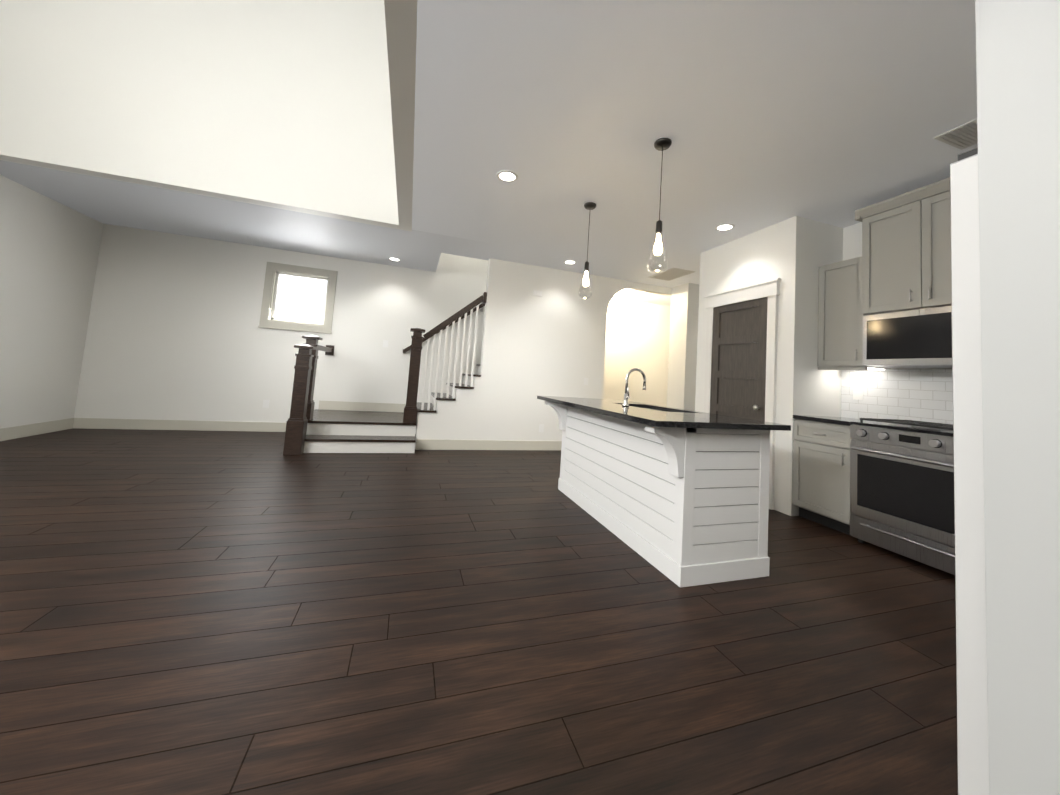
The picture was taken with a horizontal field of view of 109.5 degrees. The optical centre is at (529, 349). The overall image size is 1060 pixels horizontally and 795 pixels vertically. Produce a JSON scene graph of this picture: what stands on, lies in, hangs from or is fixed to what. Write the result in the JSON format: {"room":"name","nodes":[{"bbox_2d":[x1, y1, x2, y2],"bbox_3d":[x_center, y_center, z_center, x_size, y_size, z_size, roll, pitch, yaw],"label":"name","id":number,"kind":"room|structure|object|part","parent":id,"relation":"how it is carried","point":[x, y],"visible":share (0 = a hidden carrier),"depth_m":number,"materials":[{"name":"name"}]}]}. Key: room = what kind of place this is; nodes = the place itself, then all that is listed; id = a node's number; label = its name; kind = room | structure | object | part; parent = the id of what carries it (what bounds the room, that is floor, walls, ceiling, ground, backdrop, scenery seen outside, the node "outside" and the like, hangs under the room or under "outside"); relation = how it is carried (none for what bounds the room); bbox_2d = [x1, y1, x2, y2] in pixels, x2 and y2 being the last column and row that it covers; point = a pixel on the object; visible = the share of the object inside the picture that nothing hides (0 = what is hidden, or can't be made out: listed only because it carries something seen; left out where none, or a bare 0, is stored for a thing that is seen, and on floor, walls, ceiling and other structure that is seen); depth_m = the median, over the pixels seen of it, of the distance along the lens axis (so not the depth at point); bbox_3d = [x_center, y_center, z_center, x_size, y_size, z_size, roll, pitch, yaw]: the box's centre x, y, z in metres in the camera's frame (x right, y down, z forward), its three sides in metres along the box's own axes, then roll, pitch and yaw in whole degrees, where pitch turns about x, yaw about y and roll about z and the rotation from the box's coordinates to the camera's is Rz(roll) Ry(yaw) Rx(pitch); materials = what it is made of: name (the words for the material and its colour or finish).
{"room":"kitchen","nodes":[
{"label":"kitchen","id":0,"kind":"room"},
{"bbox_2d":[0,175,102,428],"bbox_3d":[-4.557,-2.060,0.684,0.150,5.800,9.550,5,-4,-18],"label":"wall","id":1,"kind":"structure","parent":0,"point":[49,251],"depth_m":4.48,"materials":[{"name":"white paint"}]},
{"bbox_2d":[0,418,75,440],"bbox_3d":[-4.693,0.767,0.581,0.016,0.140,9.400,5,-4,-18],"label":"baseboard","id":2,"kind":"structure","parent":1,"relation":"attached to","point":[14,432],"depth_m":4.52,"materials":[{"name":"beige paint"}]},
{"bbox_2d":[0,0,411,231],"bbox_3d":[-3.323,-3.151,4.149,4.110,2.970,0.150,5,-4,-18],"label":"wall","id":3,"kind":"structure","parent":0,"point":[283,104],"depth_m":4.02,"materials":[{"name":"white paint"}]},
{"bbox_2d":[74,224,670,427],"bbox_3d":[-0.906,-1.366,6.941,11.000,5.800,0.150,5,-4,-18],"label":"wall","id":4,"kind":"structure","parent":0,"point":[175,331],"depth_m":5.72,"materials":[{"name":"white paint"}]},
{"bbox_2d":[72,401,405,431],"bbox_3d":[-4.034,0.997,5.722,4.370,0.500,0.016,5,-4,-18],"label":"baseboard","id":5,"kind":"structure","parent":4,"relation":"attached to","point":[84,423],"depth_m":5.51,"materials":[{"name":"beige paint"}]},
{"bbox_2d":[263,400,269,407],"bbox_3d":[-4.038,0.827,5.734,0.080,0.120,0.005,5,-4,-18],"label":"outlet","id":6,"kind":"object","parent":4,"relation":"attached to","point":[265,402],"depth_m":5.73,"materials":[{"name":"white plastic"}]},
{"bbox_2d":[258,262,337,333],"bbox_3d":[-3.663,-0.808,5.979,1.014,1.030,0.140,5,-4,-18],"label":"window","id":7,"kind":"structure","parent":4,"relation":"in","point":[272,270],"depth_m":6.00,"materials":[{"name":"grey paint"}]},
{"bbox_3d":[-3.677,-0.816,6.025,0.756,0.776,0.030,5,-4,-18],"label":"window sash","id":8,"kind":"part","parent":7,"relation":"part of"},
{"bbox_2d":[383,340,387,347],"bbox_3d":[-2.429,-0.098,6.302,0.080,0.120,0.005,5,-4,-18],"label":"outlet","id":9,"kind":"object","parent":4,"relation":"attached to","point":[385,342],"depth_m":6.30,"materials":[{"name":"white plastic"}]},
{"bbox_2d":[403,304,484,352],"bbox_3d":[-0.672,-0.931,6.863,2.962,2.234,0.098,5,-4,-18],"label":"wall handrail","id":10,"kind":"object","parent":4,"relation":"attached to","point":[405,350],"visible":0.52,"depth_m":6.59,"materials":[{"name":"brown wood"}]},
{"bbox_2d":[384,0,417,226],"bbox_3d":[-0.278,-3.157,1.160,0.150,2.970,7.410,5,-4,-18],"label":"wall","id":11,"kind":"structure","parent":0,"point":[401,23],"depth_m":2.33,"materials":[{"name":"white paint"}]},
{"bbox_2d":[0,428,957,794],"bbox_3d":[0.367,1.357,2.195,11.000,0.120,9.700,5,-4,-18],"label":"floor","id":12,"kind":"structure","parent":0,"point":[190,612],"depth_m":1.56,"materials":[{"name":"brown wood"}]},
{"bbox_2d":[283,292,486,455],"bbox_3d":[-1.173,0.211,5.804,4.025,2.453,1.691,5,-4,-18],"label":"staircase","id":13,"kind":"structure","parent":12,"relation":"on","point":[309,429],"depth_m":5.04,"materials":[{"name":"white paint"}]},
{"bbox_2d":[544,400,769,587],"bbox_3d":[0.799,0.939,3.025,0.863,0.888,1.786,5,-4,-18],"label":"kitchen island","id":14,"kind":"object","parent":12,"relation":"on","point":[679,497],"depth_m":2.27,"materials":[{"name":"white wood"}]},
{"bbox_2d":[537,396,790,431],"bbox_3d":[0.834,0.482,3.058,0.980,0.033,1.934,5,-4,-18],"label":"island countertop","id":15,"kind":"structure","parent":14,"relation":"on","point":[657,416],"depth_m":2.42,"materials":[{"name":"black stone"}]},
{"bbox_2d":[622,368,645,406],"bbox_3d":[0.866,0.309,3.067,0.212,0.316,0.084,5,-4,-18],"label":"faucet","id":16,"kind":"object","parent":15,"relation":"on","point":[626,398],"visible":1,"depth_m":3.05,"materials":[{"name":"silver metal"}]},
{"bbox_2d":[792,419,852,535],"bbox_3d":[2.792,1.096,3.310,0.645,0.886,0.492,5,-4,-18],"label":"base cabinet","id":17,"kind":"object","parent":12,"relation":"on","point":[821,474],"depth_m":3.21,"materials":[{"name":"grey wood"}]},
{"bbox_2d":[793,415,879,422],"bbox_3d":[2.820,0.637,3.341,0.648,0.033,0.492,5,-4,-18],"label":"countertop","id":18,"kind":"structure","parent":17,"relation":"on","point":[827,419],"depth_m":3.30,"materials":[{"name":"black stone"}]},
{"bbox_2d":[850,418,954,574],"bbox_3d":[2.937,1.025,2.704,0.742,0.960,0.752,5,-4,-18],"label":"range","id":19,"kind":"object","parent":12,"relation":"on","point":[901,487],"visible":0.52,"depth_m":2.64,"materials":[{"name":"silver metal"}]},
{"bbox_2d":[950,147,988,794],"bbox_3d":[1.710,0.369,0.831,0.900,1.835,0.888,5,-4,-18],"label":"fridge","id":20,"kind":"object","parent":12,"relation":"on","point":[972,703],"visible":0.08,"depth_m":1.01,"materials":[{"name":"white metal"}]},
{"bbox_2d":[975,0,1059,794],"bbox_3d":[1.728,-0.018,0.771,1.064,2.600,0.879,5,-4,-18],"label":"wall","id":21,"kind":"structure","parent":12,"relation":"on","point":[1018,80],"depth_m":0.91,"materials":[{"name":"grey paint"}]},
{"bbox_2d":[0,0,977,305],"bbox_3d":[0.573,-1.668,2.410,10.700,0.300,9.400,5,-4,-18],"label":"ceiling","id":22,"kind":"structure","parent":0,"point":[760,114],"depth_m":2.56,"materials":[{"name":"paint"}]},
{"bbox_2d":[388,257,400,260],"bbox_3d":[-2.166,-1.444,5.994,0.189,0.007,0.189,8,-5,-42],"label":"recessed light","id":23,"kind":"object","parent":22,"relation":"in","point":[390,258],"depth_m":5.98,"materials":[{"name":"white"}]},
{"bbox_2d":[496,170,517,181],"bbox_3d":[-0.198,-1.505,3.257,0.189,0.007,0.189,1,-5,33],"label":"recessed light","id":24,"kind":"object","parent":22,"relation":"in","point":[506,176],"depth_m":3.25,"materials":[{"name":"white"}]},
{"bbox_2d":[564,260,575,263],"bbox_3d":[0.591,-1.290,5.535,0.189,0.007,0.189,1,-5,33],"label":"recessed light","id":25,"kind":"object","parent":22,"relation":"in","point":[567,261],"depth_m":5.53,"materials":[{"name":"white"}]},
{"bbox_2d":[578,202,595,298],"bbox_3d":[0.562,-0.957,3.656,0.136,0.939,0.136,5,-4,-18],"label":"pendant light","id":26,"kind":"object","parent":22,"relation":"hanging from","point":[589,206],"visible":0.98,"depth_m":3.63,"materials":[{"name":"clear glass"}]},
{"bbox_2d":[647,138,671,272],"bbox_3d":[0.914,-1.006,2.636,0.136,0.939,0.136,5,-4,-18],"label":"pendant light","id":27,"kind":"object","parent":22,"relation":"hanging from","point":[662,144],"visible":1,"depth_m":2.62,"materials":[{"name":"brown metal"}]},
{"bbox_2d":[649,268,694,280],"bbox_3d":[2.180,-1.161,5.802,0.400,0.011,0.600,5,-4,-18],"label":"ceiling vent","id":28,"kind":"object","parent":22,"relation":"in","point":[672,273],"depth_m":5.76,"materials":[{"name":"white metal"}]},
{"bbox_2d":[715,223,734,230],"bbox_3d":[2.069,-1.299,3.984,0.189,0.007,0.189,1,-5,33],"label":"recessed light","id":29,"kind":"object","parent":22,"relation":"in","point":[722,227],"depth_m":3.98,"materials":[{"name":"white"}]},
{"bbox_2d":[934,119,977,149],"bbox_3d":[2.828,-1.368,2.260,0.300,0.011,0.450,5,-4,-18],"label":"ceiling vent","id":30,"kind":"object","parent":22,"relation":"in","point":[963,136],"depth_m":2.39,"materials":[{"name":"white metal"}]},
{"bbox_2d":[415,258,671,448],"bbox_3d":[1.480,0.241,6.274,6.300,2.830,0.120,5,-4,-18],"label":"wall","id":31,"kind":"structure","parent":0,"point":[550,341],"depth_m":5.74,"materials":[{"name":"white paint"}]},
{"bbox_2d":[416,439,561,449],"bbox_3d":[-0.222,1.428,5.592,2.840,0.140,0.016,5,-4,-18],"label":"baseboard","id":32,"kind":"structure","parent":31,"relation":"attached to","point":[421,444],"depth_m":5.45,"materials":[{"name":"beige paint"}]},
{"bbox_2d":[533,290,541,295],"bbox_3d":[0.117,-0.875,5.812,0.140,0.080,0.019,5,-4,-18],"label":"outlet","id":33,"kind":"object","parent":31,"relation":"attached to","point":[536,293],"depth_m":5.80,"materials":[{"name":"white plastic"}]},
{"bbox_2d":[584,378,588,384],"bbox_3d":[0.899,0.509,6.006,0.080,0.120,0.005,5,-4,-18],"label":"outlet","id":34,"kind":"object","parent":31,"relation":"attached to","point":[585,379],"depth_m":6.00,"materials":[{"name":"white plastic"}]},
{"bbox_2d":[667,283,698,410],"bbox_3d":[3.509,0.405,6.641,2.200,2.830,0.420,5,-4,-18],"label":"wall","id":35,"kind":"structure","parent":0,"point":[681,385],"depth_m":6.22,"materials":[{"name":"grey paint"}]},
{"bbox_2d":[695,216,842,515],"bbox_3d":[3.733,0.273,4.579,3.050,2.830,1.250,5,-4,-18],"label":"wall","id":36,"kind":"structure","parent":0,"point":[794,253],"depth_m":3.65,"materials":[{"name":"white paint"}]},
{"bbox_2d":[710,297,767,420],"bbox_3d":[2.219,0.503,4.070,0.091,2.079,0.716,5,-4,-18],"label":"pantry door","id":37,"kind":"structure","parent":36,"relation":"in","point":[738,365],"depth_m":4.08,"materials":[{"name":"brown wood"}]},
{"bbox_2d":[704,278,780,509],"bbox_3d":[2.245,0.431,4.082,0.048,2.245,0.960,5,-4,-18],"label":"door frame","id":38,"kind":"structure","parent":36,"relation":"attached to","point":[770,289],"depth_m":3.76,"materials":[{"name":"white paint"}]},
{"bbox_2d":[843,222,891,368],"bbox_3d":[3.604,0.109,2.397,0.150,2.830,2.830,5,-4,-18],"label":"wall","id":39,"kind":"structure","parent":0,"point":[852,241],"depth_m":3.72,"materials":[{"name":"white paint"}]},
{"bbox_2d":[817,259,890,368],"bbox_3d":[3.016,-0.319,3.501,0.343,0.980,0.399,5,-4,-18],"label":"upper cabinet","id":40,"kind":"object","parent":39,"relation":"attached to","point":[840,334],"depth_m":3.47,"materials":[{"name":"grey wood"}]},
{"bbox_2d":[868,367,884,369],"bbox_3d":[3.297,0.132,2.560,0.230,0.010,2.270,5,-4,-18],"label":"under-cabinet light strip","id":41,"kind":"object","parent":40,"relation":"attached to","point":[869,368],"visible":0.1,"depth_m":3.32,"materials":[{"name":"white plastic"}]},
{"bbox_2d":[853,387,862,399],"bbox_3d":[3.113,0.414,3.555,0.006,0.120,0.080,5,-4,-18],"label":"outlet","id":42,"kind":"object","parent":39,"relation":"attached to","point":[857,393],"depth_m":3.55,"materials":[{"name":"white plastic"}]},
{"bbox_2d":[841,369,952,424],"bbox_3d":[3.436,0.382,2.581,0.010,0.490,2.348,5,-4,-18],"label":"backsplash","id":43,"kind":"structure","parent":39,"relation":"attached to","point":[924,395],"depth_m":3.25,"materials":[{"name":"tile"}]},
{"bbox_2d":[853,177,951,316],"bbox_3d":[3.191,-0.764,2.938,0.434,0.930,0.880,5,-4,-18],"label":"upper cabinet","id":44,"kind":"object","parent":39,"relation":"attached to","point":[902,262],"depth_m":2.97,"materials":[{"name":"grey wood"}]},
{"bbox_2d":[862,305,952,368],"bbox_3d":[3.137,-0.084,2.887,0.447,0.430,0.794,5,-4,-18],"label":"over-the-range microwave","id":45,"kind":"object","parent":44,"relation":"attached to","point":[915,339],"visible":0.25,"depth_m":2.92,"materials":[{"name":"black glass"}]}
]}

